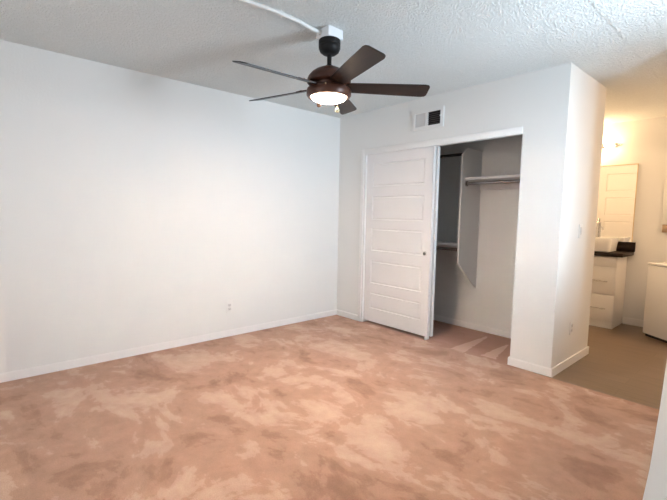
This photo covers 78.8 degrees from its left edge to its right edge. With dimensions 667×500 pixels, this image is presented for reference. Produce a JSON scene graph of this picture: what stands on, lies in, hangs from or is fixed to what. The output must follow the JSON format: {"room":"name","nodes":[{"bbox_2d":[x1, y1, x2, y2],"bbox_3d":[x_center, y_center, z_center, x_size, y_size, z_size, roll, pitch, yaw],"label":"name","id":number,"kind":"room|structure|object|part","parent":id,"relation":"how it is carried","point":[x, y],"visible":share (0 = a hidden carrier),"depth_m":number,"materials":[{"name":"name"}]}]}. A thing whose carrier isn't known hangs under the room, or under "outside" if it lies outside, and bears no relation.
{"room":"empty bedroom","nodes":[
{"label":"empty bedroom","id":0,"kind":"room"},
{"bbox_2d":[0,40,339,373],"bbox_3d":[-1.257,-0.313,3.981,4.978,2.460,0.120,-3,7,-42],"label":"wall","id":1,"kind":"structure","parent":0,"point":[135,206],"depth_m":3.55,"materials":[{"name":"paint"}]},
{"bbox_2d":[0,309,336,382],"bbox_3d":[-1.529,0.882,3.773,4.188,0.066,0.012,-3,7,-42],"label":"baseboard","id":2,"kind":"structure","parent":1,"relation":"attached to","point":[44,369],"depth_m":3.63,"materials":[{"name":"white paint"}]},
{"bbox_2d":[226,301,232,312],"bbox_3d":[-1.065,0.585,4.160,0.072,0.116,0.008,-3,7,-42],"label":"wall outlet","id":3,"kind":"object","parent":1,"relation":"attached to","point":[229,305],"visible":1,"depth_m":4.16,"materials":[{"name":"white plastic"}]},
{"bbox_2d":[0,315,658,499],"bbox_3d":[0.141,1.087,2.504,5.220,0.060,4.390,-3,7,-42],"label":"floor","id":4,"kind":"structure","parent":0,"point":[334,407],"depth_m":2.46,"materials":[{"name":"carpet"}]},
{"bbox_2d":[0,0,666,123],"bbox_3d":[0.823,-1.454,2.769,7.060,0.100,4.510,-3,7,-42],"label":"ceiling","id":5,"kind":"structure","parent":0,"point":[446,46],"depth_m":2.73,"materials":[{"name":"white paint"}]},
{"bbox_2d":[239,0,318,32],"bbox_3d":[-1.040,-1.331,1.772,2.464,0.036,0.050,-3,7,-39],"label":"conduit","id":6,"kind":"object","parent":5,"relation":"attached to","point":[251,2],"visible":1,"depth_m":2.35,"materials":[{"name":"white plastic"}]},
{"bbox_2d":[316,25,342,40],"bbox_3d":[-0.030,-1.373,2.593,0.140,0.060,0.120,-3,7,-42],"label":"junction box","id":7,"kind":"object","parent":5,"relation":"attached to","point":[328,30],"visible":0.71,"depth_m":2.55,"materials":[{"name":"white paint"}]},
{"bbox_2d":[232,36,429,114],"bbox_3d":[-0.066,-1.101,2.596,1.218,0.483,1.269,-3,7,-42],"label":"ceiling fan","id":8,"kind":"object","parent":7,"relation":"hanging from","point":[328,84],"visible":1,"depth_m":2.54,"materials":[{"name":"brown wood"}]},
{"bbox_3d":[-0.324,-1.037,2.380,0.538,0.006,0.132,-3,23,-40],"label":"blade","id":9,"kind":"part","parent":8,"relation":"part of","materials":[{"name":"brown wood"}]},
{"bbox_3d":[-0.355,-1.077,2.829,0.538,0.006,0.132,4,22,32],"label":"blade","id":10,"kind":"part","parent":8,"relation":"part of","materials":[{"name":"brown wood"}]},
{"bbox_3d":[-0.031,-0.976,2.633,0.234,0.039,0.234,-3,7,-42],"label":"lamp shade","id":11,"kind":"part","parent":8,"relation":"part of","materials":[{"name":"beige glass"}]},
{"bbox_3d":[0.063,-1.084,2.998,0.132,0.006,0.538,-15,1,15],"label":"blade","id":12,"kind":"part","parent":8,"relation":"part of","materials":[{"name":"brown wood"}]},
{"bbox_3d":[0.114,-1.019,2.272,0.132,0.006,0.538,17,-1,-23],"label":"blade","id":13,"kind":"part","parent":8,"relation":"part of","materials":[{"name":"brown wood"}]},
{"bbox_3d":[0.353,-1.049,2.654,0.538,0.006,0.132,1,-11,-4],"label":"blade","id":14,"kind":"part","parent":8,"relation":"part of","materials":[{"name":"brown wood"}]},
{"bbox_2d":[440,153,461,157],"bbox_3d":[0.909,-1.062,4.787,0.052,0.052,1.444,-3,7,-42],"label":"closet rod","id":15,"kind":"object","parent":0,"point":[456,154],"visible":0.2,"depth_m":4.37,"materials":[{"name":"grey metal"}]},
{"bbox_2d":[337,62,576,367],"bbox_3d":[0.955,-0.288,4.154,0.110,2.460,2.568,-3,7,-42],"label":"wall","id":16,"kind":"structure","parent":0,"point":[541,102],"depth_m":3.37,"materials":[{"name":"paint"}]},
{"bbox_2d":[358,150,367,321],"bbox_3d":[0.375,-0.155,4.807,0.124,2.018,0.069,-3,7,-42],"label":"trim","id":17,"kind":"structure","parent":16,"relation":"attached to","point":[363,195],"depth_m":4.76,"materials":[{"name":"white paint"}]},
{"bbox_2d":[363,146,435,336],"bbox_3d":[0.685,-0.103,4.431,0.044,1.932,0.906,-3,7,-42],"label":"door","id":18,"kind":"structure","parent":16,"relation":"in","point":[400,184],"depth_m":4.37,"materials":[{"name":"white paint"}]},
{"bbox_2d":[412,105,443,131],"bbox_3d":[0.930,-1.295,4.016,0.020,0.193,0.364,-3,7,-42],"label":"air vent","id":19,"kind":"object","parent":16,"relation":"in","point":[430,118],"visible":1,"depth_m":4.01,"materials":[{"name":"white plastic"}]},
{"bbox_2d":[429,146,439,335],"bbox_3d":[0.735,-0.103,4.454,0.034,1.930,0.902,-3,7,-42],"label":"door","id":20,"kind":"structure","parent":16,"relation":"in","point":[437,147],"depth_m":4.11,"materials":[{"name":"white paint"}]},
{"bbox_2d":[364,127,522,154],"bbox_3d":[0.969,-1.058,4.043,0.072,0.060,1.833,-3,7,-42],"label":"trim","id":21,"kind":"structure","parent":16,"relation":"attached to","point":[516,131],"depth_m":3.83,"materials":[{"name":"white paint"}]},
{"bbox_2d":[336,309,552,376],"bbox_3d":[0.893,0.887,4.213,0.012,0.066,2.580,-3,7,-42],"label":"baseboard","id":22,"kind":"structure","parent":16,"relation":"attached to","point":[514,362],"depth_m":3.42,"materials":[{"name":"white paint"}]},
{"bbox_2d":[434,135,522,331],"bbox_3d":[1.455,-0.332,4.750,0.106,2.460,2.580,-3,7,-42],"label":"wall","id":23,"kind":"structure","parent":0,"point":[489,304],"depth_m":4.45,"materials":[{"name":"paint"}]},
{"bbox_2d":[436,246,456,250],"bbox_3d":[0.881,-0.057,4.867,0.056,0.056,1.444,-3,7,-42],"label":"closet rod","id":24,"kind":"object","parent":23,"relation":"attached to","point":[437,247],"visible":0.19,"depth_m":4.45,"materials":[{"name":"silver metal"}]},
{"bbox_2d":[436,245,456,251],"bbox_3d":[1.105,-0.059,5.067,0.020,0.098,1.444,-3,7,-42],"label":"cleat","id":25,"kind":"object","parent":23,"relation":"attached to","point":[436,245],"visible":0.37,"depth_m":4.79,"materials":[{"name":"white wood"}]},
{"bbox_2d":[436,241,457,245],"bbox_3d":[0.989,-0.112,4.958,0.331,0.022,1.444,-3,7,-42],"label":"closet shelf","id":26,"kind":"object","parent":25,"relation":"on","point":[448,243],"visible":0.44,"depth_m":4.49,"materials":[{"name":"white wood"}]},
{"bbox_2d":[457,148,481,287],"bbox_3d":[1.460,-0.319,4.373,0.387,1.509,0.019,-3,7,-42],"label":"divider","id":27,"kind":"object","parent":23,"relation":"attached to","point":[471,159],"visible":1,"depth_m":4.35,"materials":[{"name":"white wood"}]},
{"bbox_2d":[433,314,510,337],"bbox_3d":[1.430,0.848,4.769,0.012,0.066,2.460,-3,7,-42],"label":"baseboard","id":28,"kind":"structure","parent":23,"relation":"attached to","point":[507,334],"depth_m":4.59,"materials":[{"name":"white paint"}]},
{"bbox_2d":[465,179,519,185],"bbox_3d":[1.723,-0.657,3.890,0.056,0.056,0.995,-3,7,-42],"label":"closet rod","id":29,"kind":"object","parent":23,"relation":"attached to","point":[467,183],"visible":0.58,"depth_m":4.03,"materials":[{"name":"silver metal"}]},
{"bbox_2d":[480,183,519,189],"bbox_3d":[1.941,-0.661,4.085,0.020,0.086,0.995,-3,7,-42],"label":"cleat","id":30,"kind":"object","parent":23,"relation":"attached to","point":[507,185],"visible":0.24,"depth_m":4.28,"materials":[{"name":"white wood"}]},
{"bbox_2d":[465,174,519,181],"bbox_3d":[1.825,-0.711,3.976,0.331,0.028,0.995,-3,7,-42],"label":"closet shelf","id":31,"kind":"object","parent":30,"relation":"on","point":[515,176],"visible":0.41,"depth_m":4.06,"materials":[{"name":"white wood"}]},
{"bbox_2d":[556,67,605,364],"bbox_3d":[2.101,-0.213,3.532,0.768,2.460,0.108,-3,7,-42],"label":"wall","id":32,"kind":"structure","parent":0,"point":[590,95],"depth_m":3.46,"materials":[{"name":"paint"}]},
{"bbox_2d":[551,346,588,376],"bbox_3d":[2.083,0.968,3.558,0.890,0.070,0.012,-3,7,-42],"label":"baseboard","id":33,"kind":"structure","parent":32,"relation":"attached to","point":[574,358],"depth_m":3.52,"materials":[{"name":"white paint"}]},
{"bbox_2d":[569,321,573,334],"bbox_3d":[2.054,0.672,3.503,0.072,0.116,0.008,-3,7,-42],"label":"wall outlet","id":34,"kind":"object","parent":32,"relation":"attached to","point":[571,322],"visible":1,"depth_m":3.49,"materials":[{"name":"white plastic"}]},
{"bbox_2d":[578,224,582,237],"bbox_3d":[2.108,-0.162,3.463,0.072,0.116,0.010,-3,7,-42],"label":"light switch","id":35,"kind":"object","parent":32,"relation":"attached to","point":[580,225],"visible":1,"depth_m":3.45,"materials":[{"name":"white plastic"}]},
{"bbox_2d":[533,323,666,409],"bbox_3d":[2.824,1.005,4.008,2.650,0.056,3.070,-3,7,-42],"label":"floor","id":36,"kind":"structure","parent":0,"point":[622,362],"depth_m":3.52,"materials":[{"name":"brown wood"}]},
{"bbox_2d":[589,255,626,328],"bbox_3d":[3.069,0.457,5.136,0.470,0.846,0.915,-3,7,-42],"label":"vanity cabinet","id":37,"kind":"object","parent":36,"relation":"on","point":[609,273],"visible":0.46,"depth_m":4.76,"materials":[{"name":"white wood"}]},
{"bbox_3d":[3.123,0.669,4.801,0.018,0.300,0.307,-3,7,-42],"label":"drawer","id":38,"kind":"part","parent":37,"relation":"part of","materials":[{"name":"white wood"}]},
{"bbox_3d":[3.128,0.354,4.773,0.018,0.320,0.307,-3,7,-42],"label":"drawer","id":39,"kind":"part","parent":37,"relation":"part of","materials":[{"name":"white wood"}]},
{"bbox_2d":[594,242,635,257],"bbox_3d":[3.097,-0.041,5.082,0.482,0.156,1.015,-3,7,-42],"label":"countertop","id":40,"kind":"structure","parent":37,"relation":"on","point":[624,249],"depth_m":4.85,"materials":[{"name":"black stone"}]},
{"bbox_2d":[595,218,598,236],"bbox_3d":[3.244,-0.198,5.059,0.200,0.393,0.056,-3,7,-42],"label":"faucet","id":41,"kind":"object","parent":40,"relation":"on","point":[597,223],"visible":0.31,"depth_m":5.08,"materials":[{"name":"silver metal"}]},
{"bbox_2d":[594,237,618,251],"bbox_3d":[3.116,-0.078,5.007,0.320,0.160,0.605,-3,7,-42],"label":"vessel sink","id":42,"kind":"object","parent":40,"relation":"on","point":[602,244],"visible":0.52,"depth_m":4.76,"materials":[{"name":"white ceramic"}]},
{"bbox_2d":[643,263,666,342],"bbox_3d":[3.686,0.570,4.186,0.468,0.810,0.628,1,5,-5],"label":"laundry machine","id":43,"kind":"object","parent":36,"relation":"on","point":[655,311],"visible":1,"depth_m":4.33,"materials":[{"name":"white metal"}]},
{"bbox_3d":[3.693,0.176,4.151,0.468,0.020,0.628,1,5,-5],"label":"lid","id":44,"kind":"part","parent":43,"relation":"part of","materials":[{"name":"white metal"}]},
{"bbox_2d":[601,116,666,321],"bbox_3d":[3.751,-0.294,4.783,0.120,2.460,2.950,-3,7,-42],"label":"wall","id":45,"kind":"structure","parent":0,"point":[644,141],"depth_m":4.79,"materials":[{"name":"paint"}]},
{"bbox_2d":[602,140,621,148],"bbox_3d":[3.081,-1.311,5.253,0.164,0.100,1.063,-3,7,-42],"label":"vanity light","id":46,"kind":"object","parent":45,"relation":"attached to","point":[608,144],"visible":0.27,"depth_m":4.91,"materials":[{"name":"white glass"}]},
{"bbox_3d":[3.335,-1.277,4.920,0.100,0.100,0.100,-3,7,-42],"label":"globe bulb","id":47,"kind":"part","parent":46,"relation":"part of","materials":[{"name":"beige glass"}]},
{"bbox_2d":[597,163,638,241],"bbox_3d":[3.292,-0.593,5.179,0.012,0.932,0.917,-3,7,-42],"label":"wall mirror","id":48,"kind":"object","parent":45,"relation":"attached to","point":[618,183],"visible":0.43,"depth_m":4.97,"materials":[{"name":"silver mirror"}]},
{"bbox_2d":[616,242,635,251],"bbox_3d":[3.269,-0.072,5.233,0.022,0.114,1.015,-3,7,-42],"label":"backsplash","id":49,"kind":"structure","parent":45,"relation":"attached to","point":[621,246],"depth_m":4.91,"materials":[{"name":"black stone"}]},
{"bbox_2d":[622,317,643,326],"bbox_3d":[4.106,0.927,4.366,0.012,0.082,1.670,-3,7,-42],"label":"baseboard","id":50,"kind":"structure","parent":45,"relation":"attached to","point":[629,321],"depth_m":4.91,"materials":[{"name":"white paint"}]},
{"bbox_2d":[662,179,666,232],"bbox_3d":[3.873,-0.489,4.518,0.030,0.600,0.325,-3,7,-42],"label":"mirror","id":51,"kind":"object","parent":45,"relation":"attached to","point":[664,215],"visible":1,"depth_m":4.62,"materials":[{"name":"mirror"}]},
{"bbox_2d":[643,362,666,499],"bbox_3d":[1.319,0.713,1.519,0.133,0.900,2.900,5,7,41],"label":"wall","id":52,"kind":"structure","parent":0,"point":[656,484],"depth_m":0.63,"materials":[{"name":"white paint"}]}
]}

